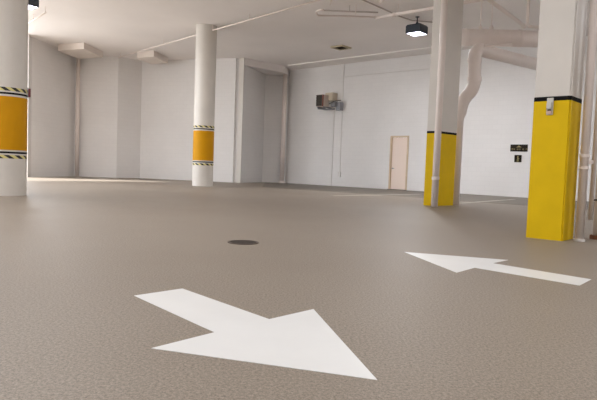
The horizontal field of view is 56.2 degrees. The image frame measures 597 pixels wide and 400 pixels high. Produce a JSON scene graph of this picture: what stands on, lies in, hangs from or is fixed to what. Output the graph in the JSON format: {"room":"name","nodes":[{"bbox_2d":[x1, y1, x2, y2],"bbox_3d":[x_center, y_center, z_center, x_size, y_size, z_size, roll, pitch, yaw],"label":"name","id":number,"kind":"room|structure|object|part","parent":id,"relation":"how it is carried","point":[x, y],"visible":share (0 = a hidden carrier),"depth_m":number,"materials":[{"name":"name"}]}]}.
{"room":"parking garage","nodes":[
{"label":"parking garage","id":0,"kind":"room"},
{"bbox_2d":[27,34,31,176],"bbox_3d":[-12.271,-4.206,25.257,0.250,6.341,0.612,1,3,-14],"label":"wall","id":1,"kind":"structure","parent":0,"point":[29,36],"depth_m":25.22,"materials":[{"name":"white paint"}]},
{"bbox_2d":[31,38,74,176],"bbox_3d":[-12.085,-4.321,27.425,0.250,6.341,3.690,3,3,8],"label":"wall","id":2,"kind":"structure","parent":0,"point":[53,70],"depth_m":27.19,"materials":[{"name":"white paint"}]},
{"bbox_2d":[74,56,118,177],"bbox_3d":[-10.620,-4.381,29.442,2.191,6.341,0.250,2,3,-4],"label":"wall","id":3,"kind":"structure","parent":0,"point":[98,76],"depth_m":29.33,"materials":[{"name":"white paint"}]},
{"bbox_2d":[116,57,141,177],"bbox_3d":[-9.144,-4.358,29.996,0.250,6.341,1.383,5,4,42],"label":"wall","id":4,"kind":"structure","parent":0,"point":[129,70],"depth_m":29.90,"materials":[{"name":"white paint"}]},
{"bbox_2d":[140,58,236,182],"bbox_3d":[-5.895,-4.218,29.648,5.598,6.341,0.250,3,3,19],"label":"wall","id":5,"kind":"structure","parent":0,"point":[167,89],"depth_m":29.68,"materials":[{"name":"white paint"}]},
{"bbox_2d":[262,182,593,209],"bbox_3d":[6.769,-0.074,20.782,26.954,0.004,6.286,5,4,41],"label":"trim","id":6,"kind":"structure","parent":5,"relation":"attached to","point":[417,194],"depth_m":22.76,"materials":[{"name":"concrete"}]},
{"bbox_2d":[241,58,265,182],"bbox_3d":[-2.517,-4.110,29.930,0.250,6.341,2.912,3,3,18],"label":"wall","id":7,"kind":"structure","parent":0,"point":[254,80],"depth_m":29.81,"materials":[{"name":"white paint"}]},
{"bbox_2d":[233,58,239,182],"bbox_3d":[-3.195,-4.074,28.863,0.220,6.341,0.450,2,3,0],"label":"trim","id":8,"kind":"structure","parent":7,"relation":"attached to","point":[238,59],"depth_m":28.73,"materials":[{"name":"white paint"}]},
{"bbox_2d":[236,58,243,182],"bbox_3d":[-2.958,-4.065,28.849,0.295,6.341,0.778,2,3,0],"label":"trim","id":9,"kind":"structure","parent":7,"relation":"attached to","point":[241,65],"depth_m":28.52,"materials":[{"name":"white paint"}]},
{"bbox_2d":[245,58,288,75],"bbox_3d":[-1.572,-7.062,29.760,1.242,0.360,3.399,3,3,19],"label":"trim","id":10,"kind":"structure","parent":7,"relation":"attached to","point":[266,68],"depth_m":29.55,"materials":[{"name":"white paint"}]},
{"bbox_2d":[262,75,288,182],"bbox_3d":[-1.293,-4.150,31.449,1.310,6.341,0.250,2,3,-5],"label":"wall","id":11,"kind":"structure","parent":0,"point":[270,169],"depth_m":31.32,"materials":[{"name":"white paint"}]},
{"bbox_2d":[0,176,596,399],"bbox_3d":[-2.310,0.108,14.321,43.391,0.300,35.574,2,3,0],"label":"floor","id":12,"kind":"structure","parent":0,"point":[76,253],"depth_m":3.85,"materials":[{"name":"grey concrete"}]},
{"bbox_2d":[0,0,27,195],"bbox_3d":[-6.561,-3.280,12.599,0.841,6.341,0.841,2,3,0],"label":"round column","id":13,"kind":"structure","parent":12,"relation":"on","point":[13,13],"depth_m":12.37,"materials":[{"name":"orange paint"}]},
{"bbox_2d":[75,58,80,176],"bbox_3d":[-11.450,-4.386,28.978,0.204,6.341,0.204,2,3,0],"label":"vertical pipe","id":14,"kind":"object","parent":12,"relation":"on","point":[77,114],"visible":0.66,"depth_m":28.92,"materials":[{"name":"white metal"}]},
{"bbox_2d":[192,24,216,185],"bbox_3d":[-3.758,-3.728,22.358,0.832,6.341,0.832,2,3,0],"label":"round column","id":15,"kind":"structure","parent":12,"relation":"on","point":[206,39],"depth_m":22.03,"materials":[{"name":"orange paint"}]},
{"bbox_2d":[228,240,258,244],"bbox_3d":[-0.618,0.472,6.248,0.348,0.009,0.348,2,3,0],"label":"manhole cover","id":16,"kind":"object","parent":12,"relation":"on","point":[239,242],"visible":1,"depth_m":6.21,"materials":[{"name":"metal"}]},
{"bbox_3d":[-0.618,0.471,6.248,0.296,0.008,0.296,2,3,0],"label":"plate","id":17,"kind":"part","parent":16,"relation":"part of","materials":[{"name":"metal"}]},
{"bbox_2d":[134,288,376,379],"bbox_3d":[-0.309,0.669,3.025,1.008,0.002,1.840,1,3,-20],"label":"painted arrow","id":18,"kind":"object","parent":12,"relation":"on","point":[303,340],"visible":1,"depth_m":2.77,"materials":[{"name":"white paint"}]},
{"bbox_2d":[279,74,287,182],"bbox_3d":[-0.831,-3.924,30.940,0.336,5.981,0.336,2,3,0],"label":"vertical pipe","id":19,"kind":"object","parent":12,"relation":"on","point":[285,76],"visible":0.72,"depth_m":30.84,"materials":[{"name":"white metal"}]},
{"bbox_2d":[332,194,413,195],"bbox_3d":[2.970,-0.182,20.195,0.120,0.006,5.377,5,4,43],"label":"painted line","id":20,"kind":"object","parent":12,"relation":"on","point":[397,194],"visible":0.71,"depth_m":18.97,"materials":[{"name":"white paint"}]},
{"bbox_2d":[431,0,447,206],"bbox_3d":[3.600,-2.993,14.169,0.192,6.341,0.192,2,3,0],"label":"vertical pipe","id":21,"kind":"object","parent":12,"relation":"on","point":[444,3],"visible":1,"depth_m":14.13,"materials":[{"name":"white metal"}]},
{"bbox_2d":[423,0,463,205],"bbox_3d":[3.865,-3.020,14.806,0.947,6.341,0.303,-1,4,-41],"label":"square column","id":22,"kind":"structure","parent":12,"relation":"on","point":[455,7],"depth_m":14.69,"materials":[{"name":"yellow paint"}]},
{"bbox_2d":[464,199,515,202],"bbox_3d":[6.329,0.036,18.518,0.130,0.006,5.247,5,4,38],"label":"painted line","id":23,"kind":"object","parent":12,"relation":"on","point":[508,199],"visible":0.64,"depth_m":18.06,"materials":[{"name":"white paint"}]},
{"bbox_2d":[453,43,536,204],"bbox_3d":[5.953,-2.058,16.116,3.793,4.428,0.628,0,4,-32],"label":"drain pipe","id":24,"kind":"object","parent":12,"relation":"on","point":[474,59],"visible":0.94,"depth_m":15.23,"materials":[{"name":"white plastic"}]},
{"bbox_2d":[405,252,590,285],"bbox_3d":[1.752,0.620,5.241,1.014,0.002,1.815,1,3,-21],"label":"painted arrow","id":25,"kind":"object","parent":12,"relation":"on","point":[456,264],"visible":1,"depth_m":5.17,"materials":[{"name":"white paint"}]},
{"bbox_2d":[526,0,587,240],"bbox_3d":[3.649,-2.626,7.694,0.488,6.341,0.501,5,4,42],"label":"square column","id":26,"kind":"structure","parent":12,"relation":"on","point":[562,23],"depth_m":7.59,"materials":[{"name":"yellow paint"}]},
{"bbox_2d":[546,98,553,114],"bbox_3d":[3.400,-1.270,7.574,0.085,0.230,0.058,5,4,42],"label":"electrical outlet box","id":27,"kind":"object","parent":26,"relation":"attached to","point":[550,101],"visible":1,"depth_m":7.56,"materials":[{"name":"plastic"}]},
{"bbox_2d":[573,0,596,241],"bbox_3d":[3.972,-2.601,7.465,0.181,6.341,0.143,2,3,0],"label":"vertical pipe","id":28,"kind":"object","parent":12,"relation":"on","point":[584,155],"visible":1,"depth_m":7.51,"materials":[{"name":"white metal"}]},
{"bbox_2d":[589,172,596,239],"bbox_3d":[4.408,-2.604,7.804,0.245,6.341,0.245,2,3,0],"label":"standpipe","id":29,"kind":"object","parent":12,"relation":"on","point":[593,235],"visible":1,"depth_m":7.94,"materials":[{"name":"white metal"}]},
{"bbox_2d":[28,0,589,68],"bbox_3d":[-2.065,-6.543,13.945,43.391,0.350,35.574,2,3,0],"label":"ceiling","id":30,"kind":"structure","parent":0,"point":[296,35],"depth_m":21.77,"materials":[{"name":"white paint"}]},
{"bbox_2d":[28,0,38,9],"bbox_3d":[-8.786,-6.548,18.066,0.560,0.600,0.560,5,4,42],"label":"lamp","id":31,"kind":"object","parent":30,"relation":"hanging from","point":[32,4],"visible":0.5,"depth_m":18.02,"materials":[{"name":"black metal"}]},
{"bbox_2d":[28,7,46,23],"bbox_3d":[-10.111,-6.958,21.321,0.050,0.246,3.124,-1,4,-41],"label":"pipe","id":32,"kind":"object","parent":30,"relation":"hanging from","point":[45,12],"visible":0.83,"depth_m":20.89,"materials":[{"name":"white metal"}]},
{"bbox_2d":[58,43,102,58],"bbox_3d":[-10.663,-7.300,27.408,1.562,0.290,2.508,2,3,6],"label":"trim","id":33,"kind":"structure","parent":30,"relation":"attached to","point":[77,50],"depth_m":26.83,"materials":[{"name":"white paint"}]},
{"bbox_2d":[137,51,167,63],"bbox_3d":[-7.414,-7.239,28.439,1.061,0.290,2.049,3,3,10],"label":"trim","id":34,"kind":"structure","parent":30,"relation":"attached to","point":[152,57],"depth_m":27.93,"materials":[{"name":"white paint"}]},
{"bbox_2d":[117,0,319,57],"bbox_3d":[-3.878,-6.788,22.472,0.070,0.256,15.777,-1,4,-42],"label":"pipe","id":35,"kind":"object","parent":30,"relation":"hanging from","point":[249,19],"visible":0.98,"depth_m":20.66,"materials":[{"name":"white metal"}]},
{"bbox_2d":[330,45,351,49],"bbox_3d":[1.901,-6.817,25.022,0.673,0.060,0.673,5,4,43],"label":"ceiling vent","id":36,"kind":"object","parent":30,"relation":"in","point":[338,47],"visible":1,"depth_m":24.98,"materials":[{"name":"black metal"}]},
{"bbox_2d":[315,8,375,17],"bbox_3d":[1.586,-6.314,18.501,2.046,0.352,0.729,2,3,0],"label":"pipe","id":37,"kind":"object","parent":30,"relation":"hanging from","point":[355,8],"visible":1,"depth_m":18.79,"materials":[{"name":"white metal"}]},
{"bbox_2d":[324,5,377,12],"bbox_3d":[1.706,-6.380,18.650,1.905,0.228,0.051,2,3,-1],"label":"pipe","id":38,"kind":"object","parent":30,"relation":"hanging from","point":[349,5],"visible":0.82,"depth_m":18.64,"materials":[{"name":"white metal"}]},
{"bbox_2d":[362,0,432,22],"bbox_3d":[3.166,-6.408,18.970,4.351,0.044,0.510,-1,4,-40],"label":"conduit","id":39,"kind":"object","parent":30,"relation":"attached to","point":[362,0],"visible":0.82,"depth_m":19.14,"materials":[{"name":"metal"}]},
{"bbox_2d":[406,16,427,36],"bbox_3d":[4.183,-6.163,19.733,0.560,0.600,0.560,5,4,42],"label":"lamp","id":40,"kind":"object","parent":30,"relation":"hanging from","point":[418,29],"visible":1,"depth_m":19.59,"materials":[{"name":"black metal"}]},
{"bbox_2d":[374,0,485,19],"bbox_3d":[4.260,-6.137,17.463,4.404,0.392,0.134,5,4,40],"label":"pipe","id":41,"kind":"object","parent":30,"relation":"hanging from","point":[412,11],"visible":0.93,"depth_m":17.93,"materials":[{"name":"white metal"}]},
{"bbox_2d":[461,0,538,46],"bbox_3d":[5.873,-5.224,15.698,3.117,1.895,0.484,2,3,-3],"label":"duct","id":42,"kind":"object","parent":30,"relation":"hanging from","point":[470,37],"visible":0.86,"depth_m":15.54,"materials":[{"name":"white metal"}]},
{"bbox_2d":[486,0,526,27],"bbox_3d":[5.009,-5.251,13.359,0.119,1.642,2.998,5,4,38],"label":"pipe","id":43,"kind":"object","parent":30,"relation":"hanging from","point":[523,25],"visible":1,"depth_m":13.40,"materials":[{"name":"white metal"}]},
{"bbox_2d":[526,0,538,28],"bbox_3d":[6.263,-5.283,14.593,0.568,1.623,0.085,3,3,8],"label":"pipe","id":44,"kind":"object","parent":30,"relation":"hanging from","point":[528,1],"visible":0.69,"depth_m":14.62,"materials":[{"name":"white metal"}]},
{"bbox_2d":[588,89,596,219],"bbox_3d":[4.226,-2.747,7.660,0.173,6.052,0.057,0,4,-36],"label":"pipe","id":45,"kind":"object","parent":30,"relation":"hanging from","point":[594,151],"visible":1,"depth_m":7.74,"materials":[{"name":"metal"}]},
{"bbox_2d":[285,35,596,201],"bbox_3d":[9.306,-3.273,22.854,26.280,6.341,0.250,5,4,41],"label":"wall","id":46,"kind":"structure","parent":0,"point":[377,108],"depth_m":26.51,"materials":[{"name":"white paint"}]},
{"bbox_2d":[316,92,343,110],"bbox_3d":[1.544,-5.078,28.819,1.329,0.922,0.930,5,4,41],"label":"heater","id":47,"kind":"object","parent":46,"relation":"attached to","point":[322,101],"visible":1,"depth_m":28.72,"materials":[{"name":"beige metal"}]},
{"bbox_3d":[1.060,-5.111,28.699,0.390,0.560,0.012,5,5,45],"label":"louvre panel","id":48,"kind":"part","parent":47,"relation":"part of","materials":[{"name":"metal"}]},
{"bbox_3d":[1.245,-5.115,28.886,0.420,0.600,0.520,5,5,45],"label":"casing","id":49,"kind":"part","parent":47,"relation":"part of","materials":[{"name":"beige metal"}]},
{"bbox_3d":[1.421,-4.719,28.963,1.010,0.163,0.197,4,4,29],"label":"rail","id":50,"kind":"part","parent":47,"relation":"part of","materials":[{"name":"grey metal"}]},
{"bbox_2d":[331,111,334,185],"bbox_3d":[1.790,-2.693,29.260,0.041,3.908,0.041,3,3,22],"label":"conduit","id":51,"kind":"object","parent":46,"relation":"attached to","point":[334,111],"visible":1,"depth_m":29.25,"materials":[{"name":"grey metal"}]},
{"bbox_2d":[338,64,344,176],"bbox_3d":[2.220,-4.141,28.816,0.150,5.890,0.093,5,4,41],"label":"conduit","id":52,"kind":"object","parent":46,"relation":"attached to","point":[339,172],"visible":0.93,"depth_m":28.85,"materials":[{"name":"grey metal"}]},
{"bbox_2d":[347,68,428,76],"bbox_3d":[4.185,-6.146,27.082,4.734,0.036,0.036,5,4,41],"label":"conduit","id":53,"kind":"object","parent":46,"relation":"attached to","point":[428,68],"visible":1,"depth_m":26.95,"materials":[{"name":"white metal"}]},
{"bbox_2d":[388,136,408,189],"bbox_3d":[4.790,-1.770,26.690,0.992,2.576,0.330,5,4,41],"label":"door","id":54,"kind":"structure","parent":46,"relation":"in","point":[399,145],"depth_m":26.73,"materials":[{"name":"paint"}]},
{"bbox_2d":[288,26,588,69],"bbox_3d":[8.996,-6.393,22.153,26.230,0.060,1.100,5,4,41],"label":"trim","id":55,"kind":"structure","parent":46,"relation":"attached to","point":[425,50],"depth_m":26.95,"materials":[{"name":"white paint"}]},
{"bbox_2d":[484,43,511,46],"bbox_3d":[5.201,-4.041,14.575,0.732,0.110,0.058,2,3,0],"label":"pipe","id":56,"kind":"object","parent":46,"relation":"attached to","point":[507,44],"visible":1,"depth_m":14.55,"materials":[{"name":"white metal"}]},
{"bbox_2d":[514,155,521,161],"bbox_3d":[9.011,-1.701,22.965,0.285,0.299,0.025,5,4,41],"label":"sign","id":57,"kind":"object","parent":46,"relation":"attached to","point":[517,158],"visible":1,"depth_m":22.96,"materials":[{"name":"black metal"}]},
{"bbox_2d":[510,144,527,151],"bbox_3d":[9.041,-2.132,22.928,0.703,0.286,0.025,5,4,41],"label":"sign","id":58,"kind":"object","parent":46,"relation":"attached to","point":[514,147],"visible":1,"depth_m":22.90,"materials":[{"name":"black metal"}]}
]}

